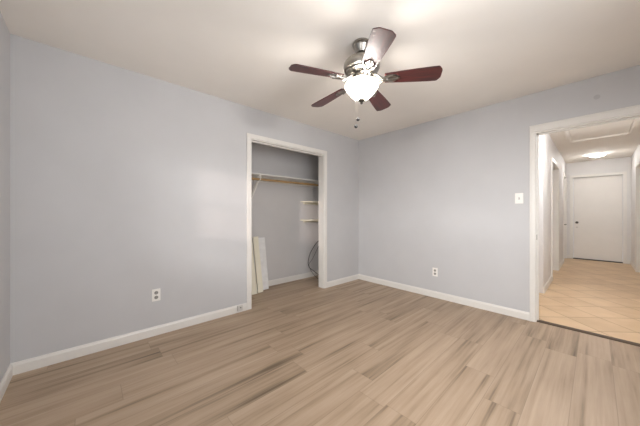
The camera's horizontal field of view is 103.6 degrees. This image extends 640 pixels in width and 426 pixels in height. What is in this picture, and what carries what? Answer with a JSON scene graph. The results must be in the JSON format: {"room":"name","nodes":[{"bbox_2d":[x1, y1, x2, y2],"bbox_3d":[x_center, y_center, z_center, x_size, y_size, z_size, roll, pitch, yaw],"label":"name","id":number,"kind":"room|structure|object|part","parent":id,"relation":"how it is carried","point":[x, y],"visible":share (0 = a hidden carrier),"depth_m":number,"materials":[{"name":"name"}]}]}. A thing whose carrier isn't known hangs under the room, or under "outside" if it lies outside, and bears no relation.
{"room":"empty bedroom","nodes":[
{"label":"empty bedroom","id":0,"kind":"room"},
{"bbox_2d":[0,12,9,381],"bbox_3d":[-1.127,-0.060,0.527,0.120,2.440,3.560,0,0,-42],"label":"wall","id":1,"kind":"structure","parent":0,"point":[4,32],"depth_m":1.68,"materials":[{"name":"grey paint"}]},
{"bbox_2d":[0,364,12,401],"bbox_3d":[-1.081,1.117,0.576,0.014,0.086,3.302,0,0,-42],"label":"baseboard","id":2,"kind":"structure","parent":1,"relation":"attached to","point":[6,379],"depth_m":1.66,"materials":[{"name":"white paint"}]},
{"bbox_2d":[10,34,358,362],"bbox_3d":[-0.803,-0.060,3.164,3.921,2.440,0.110,0,0,-42],"label":"wall","id":3,"kind":"structure","parent":0,"point":[125,185],"depth_m":2.24,"materials":[{"name":"grey paint"}]},
{"bbox_2d":[152,288,159,301],"bbox_3d":[-1.556,0.779,2.393,0.070,0.115,0.009,0,0,-42],"label":"wall outlet","id":4,"kind":"object","parent":3,"relation":"attached to","point":[155,292],"visible":1,"depth_m":2.39,"materials":[{"name":"white plastic"}]},
{"bbox_2d":[10,274,358,374],"bbox_3d":[-0.761,1.117,3.118,3.921,0.086,0.014,0,0,-42],"label":"baseboard","id":5,"kind":"structure","parent":3,"relation":"attached to","point":[41,361],"depth_m":2.21,"materials":[{"name":"white paint"}]},
{"bbox_2d":[247,133,326,309],"bbox_3d":[-0.422,0.101,3.503,1.330,2.118,0.128,0,0,-42],"label":"trim","id":6,"kind":"structure","parent":3,"relation":"attached to","point":[251,138],"depth_m":3.55,"materials":[{"name":"white paint"}]},
{"bbox_2d":[237,305,242,310],"bbox_3d":[-0.931,1.108,2.936,0.064,0.064,0.026,0,0,-42],"label":"cable jack","id":7,"kind":"object","parent":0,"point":[239,307],"visible":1,"depth_m":2.93,"materials":[{"name":"grey plastic"}]},
{"bbox_2d":[252,143,318,280],"bbox_3d":[-0.737,-0.060,4.139,2.506,2.440,0.100,0,0,-42],"label":"wall","id":8,"kind":"structure","parent":0,"point":[277,209],"depth_m":4.23,"materials":[{"name":"paint"}]},
{"bbox_2d":[252,172,318,196],"bbox_3d":[-0.573,-0.380,4.019,2.384,0.360,0.314,0,0,-42],"label":"closet shelf","id":9,"kind":"object","parent":8,"relation":"attached to","point":[255,175],"visible":0.47,"depth_m":3.96,"materials":[{"name":"white paint"}]},
{"bbox_2d":[252,177,318,185],"bbox_3d":[-0.492,-0.480,3.930,2.380,0.035,0.035,0,0,-42],"label":"closet rod","id":10,"kind":"object","parent":9,"relation":"attached to","point":[253,178],"visible":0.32,"depth_m":3.86,"materials":[{"name":"brown wood"}]},
{"bbox_2d":[300,201,318,204],"bbox_3d":[-0.006,-0.180,4.606,0.735,0.050,0.199,0,0,-42],"label":"wall shelf","id":11,"kind":"object","parent":8,"relation":"attached to","point":[304,202],"visible":0.68,"depth_m":4.49,"materials":[{"name":"white wood"}]},
{"bbox_2d":[300,219,318,221],"bbox_3d":[-0.006,0.140,4.606,0.735,0.050,0.199,0,0,-42],"label":"wall shelf","id":12,"kind":"object","parent":8,"relation":"attached to","point":[303,220],"visible":0.68,"depth_m":4.46,"materials":[{"name":"white wood"}]},
{"bbox_2d":[268,270,318,285],"bbox_3d":[-0.481,1.117,3.920,2.386,0.086,0.570,0,0,-42],"label":"baseboard","id":13,"kind":"structure","parent":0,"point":[309,274],"depth_m":4.29,"materials":[{"name":"white paint"}]},
{"bbox_2d":[0,275,639,425],"bbox_3d":[0.098,1.190,2.084,4.091,0.060,4.260,0,0,-42],"label":"floor","id":14,"kind":"structure","parent":0,"point":[358,352],"depth_m":1.80,"materials":[{"name":"beige wood"}]},
{"bbox_2d":[252,245,256,294],"bbox_3d":[-0.986,0.773,3.641,0.085,0.767,0.178,0,0,-42],"label":"leaning board","id":15,"kind":"object","parent":14,"relation":"on","point":[254,286],"visible":0.34,"depth_m":3.62,"materials":[{"name":"beige wood"}]},
{"bbox_2d":[253,236,262,292],"bbox_3d":[-0.919,0.756,3.730,0.085,0.802,0.168,0,0,-42],"label":"leaning board","id":16,"kind":"object","parent":14,"relation":"on","point":[255,239],"visible":1,"depth_m":3.72,"materials":[{"name":"beige wood"}]},
{"bbox_2d":[252,237,268,290],"bbox_3d":[-0.981,0.768,3.749,0.420,0.777,0.139,0,0,-42],"label":"board","id":17,"kind":"object","parent":14,"relation":"on","point":[262,248],"visible":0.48,"depth_m":3.84,"materials":[{"name":"white wood"}]},
{"bbox_2d":[308,241,318,278],"bbox_3d":[-0.024,0.838,4.537,0.220,0.645,0.354,0,0,36],"label":"cable","id":18,"kind":"object","parent":14,"relation":"on","point":[317,241],"visible":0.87,"depth_m":4.51,"materials":[{"name":"rubber"}]},
{"bbox_2d":[0,0,639,162],"bbox_3d":[2.432,-1.320,3.788,9.835,0.080,4.900,0,0,-42],"label":"ceiling","id":19,"kind":"structure","parent":0,"point":[489,52],"depth_m":1.91,"materials":[{"name":"paint"}]},
{"bbox_2d":[289,27,442,127],"bbox_3d":[0.293,-0.986,1.931,1.075,0.589,1.039,0,0,-42],"label":"ceiling fan","id":20,"kind":"object","parent":19,"relation":"hanging from","point":[362,67],"visible":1,"depth_m":1.81,"materials":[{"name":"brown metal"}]},
{"bbox_3d":[-0.023,-0.988,1.764,0.386,0.007,0.136,-2,13,-22],"label":"blade","id":21,"kind":"part","parent":20,"relation":"part of","materials":[{"name":"red wood"}]},
{"bbox_3d":[0.080,-0.988,2.177,0.136,0.007,0.386,-16,8,-39],"label":"blade","id":22,"kind":"part","parent":20,"relation":"part of","materials":[{"name":"red wood"}]},
{"bbox_3d":[0.313,-0.925,1.899,0.252,0.140,0.252,0,0,-43],"label":"lamp shade","id":23,"kind":"part","parent":20,"relation":"part of","materials":[{"name":"white glass"}]},
{"bbox_3d":[0.338,-0.988,1.538,0.136,0.007,0.386,12,1,-4],"label":"blade","id":24,"kind":"part","parent":20,"relation":"part of","materials":[{"name":"brown wood"}]},
{"bbox_3d":[0.505,-0.988,2.207,0.136,0.007,0.386,-15,-10,31],"label":"blade","id":25,"kind":"part","parent":20,"relation":"part of","materials":[{"name":"red wood"}]},
{"bbox_3d":[0.665,-0.988,1.812,0.386,0.007,0.136,2,-12,14],"label":"blade","id":26,"kind":"part","parent":20,"relation":"part of","materials":[{"name":"red wood"}]},
{"bbox_2d":[588,153,605,156],"bbox_3d":[6.007,-1.249,5.464,0.260,0.062,0.260,0,0,-42],"label":"ceiling light","id":27,"kind":"object","parent":19,"relation":"attached to","point":[594,154],"visible":1,"depth_m":5.40,"materials":[{"name":"white glass"}]},
{"bbox_2d":[589,154,604,156],"bbox_3d":[6.007,-1.239,5.464,0.240,0.042,0.240,0,0,-43],"label":"diffuser","id":28,"kind":"object","parent":27,"relation":"attached to","point":[590,155],"depth_m":5.43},
{"bbox_2d":[564,118,639,142],"bbox_3d":[4.174,-1.265,3.764,1.440,0.030,0.750,0,0,-42],"label":"attic hatch","id":29,"kind":"object","parent":19,"relation":"attached to","point":[620,128],"visible":0.56,"depth_m":3.93,"materials":[{"name":"paint"}]},
{"bbox_2d":[359,65,639,311],"bbox_3d":[1.624,-0.060,3.502,0.114,2.440,4.230,0,0,-42],"label":"wall","id":30,"kind":"structure","parent":0,"point":[438,193],"depth_m":3.19,"materials":[{"name":"grey paint"}]},
{"bbox_2d":[432,268,437,276],"bbox_3d":[1.579,0.811,3.460,0.009,0.115,0.070,0,0,-42],"label":"wall outlet","id":31,"kind":"object","parent":30,"relation":"attached to","point":[434,270],"visible":1,"depth_m":3.45,"materials":[{"name":"white plastic"}]},
{"bbox_2d":[359,274,529,320],"bbox_3d":[1.471,1.117,3.573,0.014,0.086,2.331,0,0,-42],"label":"baseboard","id":32,"kind":"structure","parent":30,"relation":"attached to","point":[520,314],"depth_m":3.27,"materials":[{"name":"white paint"}]},
{"bbox_2d":[515,193,522,203],"bbox_3d":[2.196,-0.162,2.780,0.018,0.116,0.074,0,0,-42],"label":"light switch","id":33,"kind":"object","parent":30,"relation":"attached to","point":[518,196],"visible":1,"depth_m":2.78,"materials":[{"name":"white plastic"}]},
{"bbox_2d":[529,105,639,321],"bbox_3d":[2.599,0.115,2.432,0.154,2.091,0.878,0,0,-42],"label":"trim","id":34,"kind":"structure","parent":30,"relation":"attached to","point":[632,112],"depth_m":2.68,"materials":[{"name":"white paint"}]},
{"bbox_2d":[539,134,565,292],"bbox_3d":[4.259,-0.060,4.744,5.450,2.440,0.230,0,0,-42],"label":"wall","id":35,"kind":"structure","parent":0,"point":[548,149],"depth_m":3.88,"materials":[{"name":"paint"}]},
{"bbox_2d":[551,157,558,280],"bbox_3d":[4.350,0.105,4.748,1.230,2.110,0.146,0,0,-42],"label":"trim","id":36,"kind":"structure","parent":35,"relation":"attached to","point":[554,167],"depth_m":5.08,"materials":[{"name":"white paint"}]},
{"bbox_2d":[563,172,566,258],"bbox_3d":[5.995,0.105,6.188,0.860,2.110,0.046,0,0,-42],"label":"trim","id":37,"kind":"structure","parent":35,"relation":"attached to","point":[564,174],"depth_m":6.42,"materials":[{"name":"white paint"}]},
{"bbox_2d":[543,255,634,293],"bbox_3d":[5.141,1.117,4.677,4.240,0.086,1.060,0,0,-42],"label":"baseboard","id":38,"kind":"structure","parent":35,"relation":"attached to","point":[549,281],"depth_m":5.11,"materials":[{"name":"white paint"}]},
{"bbox_2d":[537,320,639,346],"bbox_3d":[2.596,1.185,2.426,0.072,0.070,1.002,0,0,-42],"label":"trim","id":39,"kind":"structure","parent":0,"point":[539,321],"depth_m":2.40,"materials":[{"name":"brown wood"}]},
{"bbox_2d":[539,258,639,343],"bbox_3d":[4.771,1.190,4.304,5.689,0.060,2.500,0,0,-42],"label":"floor","id":40,"kind":"structure","parent":0,"point":[599,297],"depth_m":3.42,"materials":[{"name":"beige tile"}]},
{"bbox_2d":[566,157,630,260],"bbox_3d":[6.738,-0.060,6.161,0.120,2.440,1.490,0,0,-42],"label":"wall","id":41,"kind":"structure","parent":0,"point":[623,164],"depth_m":6.03,"materials":[{"name":"paint"}]},
{"bbox_2d":[573,258,622,262],"bbox_3d":[6.750,1.152,6.144,0.105,0.016,0.810,0,0,-42],"label":"trim","id":42,"kind":"structure","parent":41,"relation":"attached to","point":[573,258],"depth_m":6.09,"materials":[{"name":"rubber"}]},
{"bbox_2d":[574,175,622,261],"bbox_3d":[6.740,0.127,6.135,0.102,2.023,0.802,0,0,-42],"label":"door","id":43,"kind":"structure","parent":41,"relation":"in","point":[598,201],"depth_m":6.12,"materials":[{"name":"white paint"}]},
{"bbox_2d":[570,171,626,263],"bbox_3d":[6.702,0.105,6.100,0.016,2.110,0.930,0,0,-42],"label":"trim","id":44,"kind":"structure","parent":41,"relation":"attached to","point":[613,173],"depth_m":5.81,"materials":[{"name":"white paint"}]},
{"bbox_2d":[631,144,639,264],"bbox_3d":[5.120,-0.060,3.804,5.450,2.440,0.200,0,0,-42],"label":"wall","id":45,"kind":"structure","parent":0,"point":[635,157],"depth_m":5.38,"materials":[{"name":"paint"}]},
{"bbox_2d":[635,160,639,272],"bbox_3d":[5.922,0.105,4.617,0.990,2.110,0.116,0,0,-42],"label":"trim","id":46,"kind":"structure","parent":45,"relation":"attached to","point":[637,166],"depth_m":4.93,"materials":[{"name":"white paint"}]}
]}

